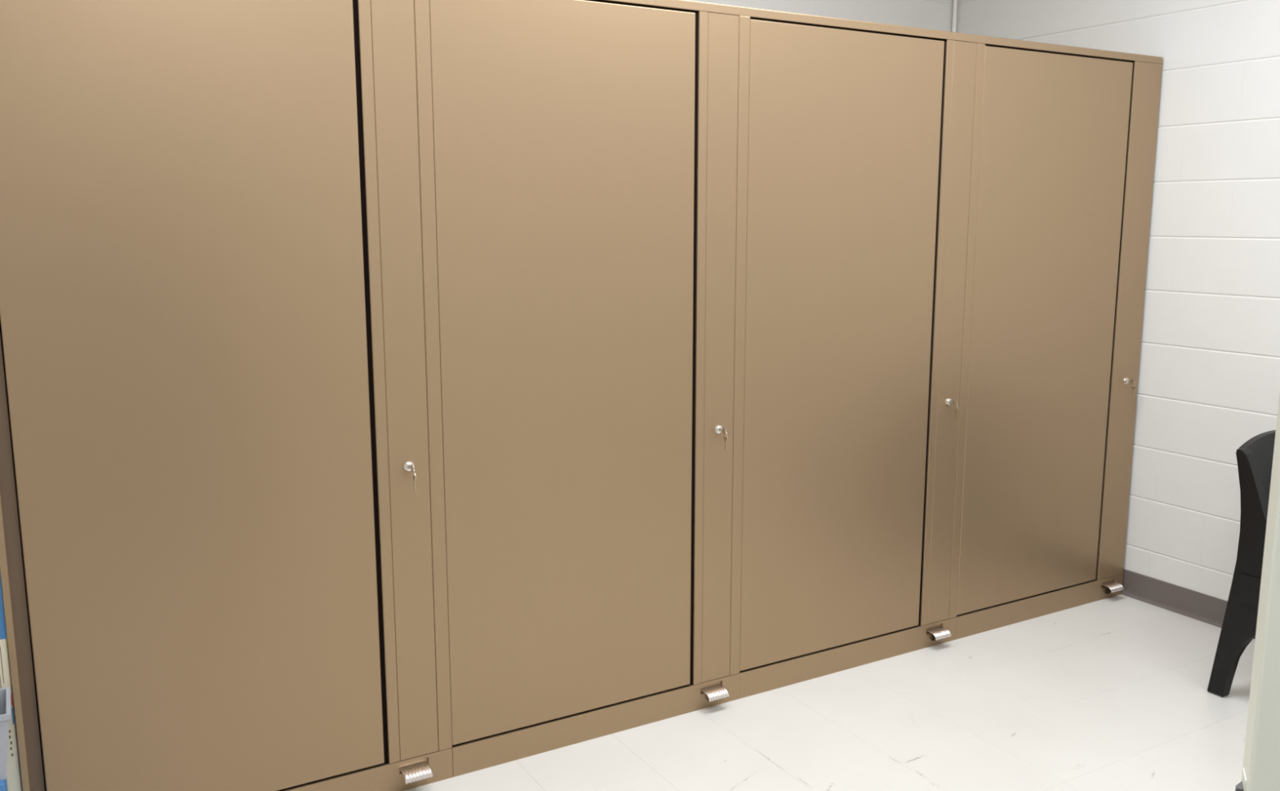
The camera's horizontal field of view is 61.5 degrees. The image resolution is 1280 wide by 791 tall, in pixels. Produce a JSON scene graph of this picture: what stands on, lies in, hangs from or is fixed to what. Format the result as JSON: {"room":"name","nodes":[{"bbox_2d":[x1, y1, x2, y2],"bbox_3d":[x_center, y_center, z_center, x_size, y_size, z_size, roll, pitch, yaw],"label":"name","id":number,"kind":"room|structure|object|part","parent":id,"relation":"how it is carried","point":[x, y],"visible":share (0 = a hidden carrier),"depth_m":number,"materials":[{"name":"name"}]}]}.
{"room":"storage room","nodes":[
{"label":"storage room","id":0,"kind":"room"},
{"bbox_2d":[690,0,953,31],"bbox_3d":[-0.747,-0.613,3.822,5.128,2.950,0.150,-5,11,-30],"label":"wall","id":1,"kind":"structure","parent":0,"point":[937,15],"depth_m":4.60,"materials":[{"name":"white paint"}]},
{"bbox_2d":[404,594,1255,790],"bbox_3d":[0.317,1.188,2.282,5.128,0.100,4.255,-5,11,-30],"label":"floor","id":2,"kind":"structure","parent":0,"point":[1109,694],"depth_m":3.17,"materials":[{"name":"tile"}]},
{"bbox_2d":[0,778,8,790],"bbox_3d":[-1.454,0.967,2.233,0.260,0.352,0.166,-5,11,-30],"label":"carton","id":3,"kind":"object","parent":2,"relation":"on","point":[3,784],"visible":0.44,"depth_m":2.21,"materials":[{"name":"blue cardboard"}]},
{"bbox_2d":[0,686,11,780],"bbox_3d":[-1.429,0.720,2.209,0.248,0.142,0.152,-5,11,-30],"label":"storage bin","id":4,"kind":"object","parent":3,"relation":"on","point":[5,693],"visible":1,"depth_m":2.21,"materials":[{"name":"grey plastic"}]},
{"bbox_2d":[6,702,22,790],"bbox_3d":[-1.592,0.884,2.453,0.315,0.444,0.357,-5,11,-30],"label":"carton","id":5,"kind":"object","parent":2,"relation":"on","point":[13,768],"visible":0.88,"depth_m":2.36,"materials":[{"name":"white cardboard"}]},
{"bbox_2d":[0,573,13,706],"bbox_3d":[-1.591,0.411,2.374,0.316,0.516,0.359,-5,11,-30],"label":"carton","id":6,"kind":"object","parent":5,"relation":"on","point":[5,672],"visible":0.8,"depth_m":2.32,"materials":[{"name":"beige cardboard"}]},
{"bbox_3d":[-1.500,0.361,2.210,0.314,0.355,0.002,-5,11,-30],"label":"blue panel","id":7,"kind":"part","parent":6,"relation":"part of","materials":[{"name":"blue cardboard"}]},
{"bbox_2d":[0,0,453,790],"bbox_3d":[-1.125,-0.005,2.812,0.994,2.082,0.848,-5,11,-30],"label":"tall cabinet","id":8,"kind":"object","parent":2,"relation":"on","point":[223,566],"visible":1,"depth_m":2.47,"materials":[{"name":"brown metal"}]},
{"bbox_3d":[-1.364,0.086,2.259,0.014,2.082,0.036,-5,11,-30],"label":"panel","id":9,"kind":"part","parent":8,"relation":"part of","materials":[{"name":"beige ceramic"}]},
{"bbox_3d":[-0.592,-0.018,2.703,0.106,1.972,0.029,-5,11,-30],"label":"lock post","id":10,"kind":"part","parent":8,"relation":"part of","materials":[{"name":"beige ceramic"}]},
{"bbox_2d":[409,464,415,491],"bbox_3d":[-0.571,0.206,2.704,0.004,0.067,0.034,-5,11,-30],"label":"key","id":11,"kind":"object","parent":8,"relation":"hanging from","point":[411,467],"visible":1,"depth_m":2.70,"materials":[{"name":"silver metal"}]},
{"bbox_2d":[429,0,751,777],"bbox_3d":[-0.286,-0.086,3.297,0.949,2.082,0.848,-5,11,-30],"label":"tall cabinet","id":12,"kind":"object","parent":2,"relation":"on","point":[591,156],"visible":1,"depth_m":2.95,"materials":[{"name":"brown metal"}]},
{"bbox_3d":[-0.104,-1.050,2.822,0.949,0.025,0.030,-5,11,-30],"label":"rail","id":13,"kind":"part","parent":12,"relation":"part of","materials":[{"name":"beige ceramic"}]},
{"bbox_3d":[0.227,-0.096,3.177,0.106,1.972,0.029,-5,11,-30],"label":"lock post","id":14,"kind":"part","parent":12,"relation":"part of","materials":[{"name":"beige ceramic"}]},
{"bbox_2d":[720,427,727,450],"bbox_3d":[0.248,0.128,3.178,0.004,0.067,0.034,-5,11,-30],"label":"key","id":15,"kind":"object","parent":12,"relation":"hanging from","point":[725,437],"visible":1,"depth_m":3.17,"materials":[{"name":"silver metal"}]},
{"bbox_2d":[739,7,986,698],"bbox_3d":[0.532,-0.164,3.771,0.949,2.082,0.848,-5,11,-30],"label":"tall cabinet","id":16,"kind":"object","parent":2,"relation":"on","point":[864,147],"visible":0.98,"depth_m":3.42,"materials":[{"name":"brown metal"}]},
{"bbox_3d":[0.715,-1.128,3.296,0.949,0.025,0.030,-5,11,-30],"label":"rail","id":17,"kind":"part","parent":16,"relation":"part of","materials":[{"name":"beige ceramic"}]},
{"bbox_3d":[1.046,-0.175,3.651,0.106,1.972,0.029,-5,11,-30],"label":"lock post","id":18,"kind":"part","parent":16,"relation":"part of","materials":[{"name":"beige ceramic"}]},
{"bbox_2d":[950,400,958,420],"bbox_3d":[1.067,0.049,3.652,0.004,0.067,0.034,-5,11,-30],"label":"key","id":19,"kind":"object","parent":16,"relation":"hanging from","point":[955,409],"visible":1,"depth_m":3.65,"materials":[{"name":"silver metal"}]},
{"bbox_2d":[955,35,1163,639],"bbox_3d":[1.345,-0.242,4.241,0.935,2.082,0.848,-5,11,-30],"label":"tall cabinet","id":20,"kind":"object","parent":2,"relation":"on","point":[1068,134],"visible":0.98,"depth_m":3.90,"materials":[{"name":"brown metal"}]},
{"bbox_3d":[1.527,-1.206,3.766,0.935,0.025,0.030,-5,11,-30],"label":"rail","id":21,"kind":"part","parent":20,"relation":"part of","materials":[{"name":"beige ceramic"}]},
{"bbox_3d":[1.862,-0.253,4.123,0.158,1.972,0.030,-5,11,-30],"label":"door post","id":22,"kind":"part","parent":20,"relation":"part of","materials":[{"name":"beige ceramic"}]},
{"bbox_2d":[1127,379,1135,396],"bbox_3d":[1.886,-0.029,4.125,0.004,0.067,0.034,-5,11,-30],"label":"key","id":23,"kind":"object","parent":20,"relation":"hanging from","point":[1131,381],"visible":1,"depth_m":4.12,"materials":[{"name":"silver metal"}]},
{"bbox_2d":[1207,430,1275,697],"bbox_3d":[2.144,0.555,3.269,0.492,0.827,0.514,-5,11,-30],"label":"chair","id":24,"kind":"object","parent":2,"relation":"on","point":[1255,456],"visible":0.74,"depth_m":3.30,"materials":[{"name":"black plastic"}]},
{"bbox_3d":[2.035,0.315,3.418,0.440,0.403,0.083,-5,11,-30],"label":"backrest","id":25,"kind":"part","parent":24,"relation":"part of","materials":[{"name":"black plastic"}]},
{"bbox_2d":[1235,391,1279,790],"bbox_3d":[0.887,0.356,0.676,0.906,2.052,0.044,4,10,24],"label":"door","id":26,"kind":"structure","parent":2,"relation":"on","point":[1261,757],"depth_m":0.82,"materials":[{"name":"white paint"}]},
{"bbox_3d":[0.480,0.327,0.856,0.002,0.055,0.022,4,10,24],"label":"latch plate","id":27,"kind":"part","parent":26,"relation":"part of","materials":[{"name":"silver metal"}]},
{"bbox_2d":[955,0,1279,600],"bbox_3d":[2.506,-0.526,3.300,0.150,2.950,4.255,-5,11,-30],"label":"wall","id":28,"kind":"structure","parent":0,"point":[1209,375],"depth_m":3.95,"materials":[{"name":"white brick"}]},
{"bbox_2d":[951,0,957,31],"bbox_3d":[1.410,-0.802,4.966,0.018,2.950,0.019,-5,11,-30],"label":"pipe","id":29,"kind":"object","parent":28,"relation":"attached to","point":[955,2],"visible":0.02,"depth_m":4.81,"materials":[{"name":"white metal"}]},
{"bbox_2d":[1121,568,1255,639],"bbox_3d":[2.434,0.886,3.491,0.018,0.102,4.055,-5,11,-30],"label":"baseboard","id":30,"kind":"structure","parent":28,"relation":"attached to","point":[1211,610],"depth_m":4.13,"materials":[{"name":"grey plastic"}]}
]}

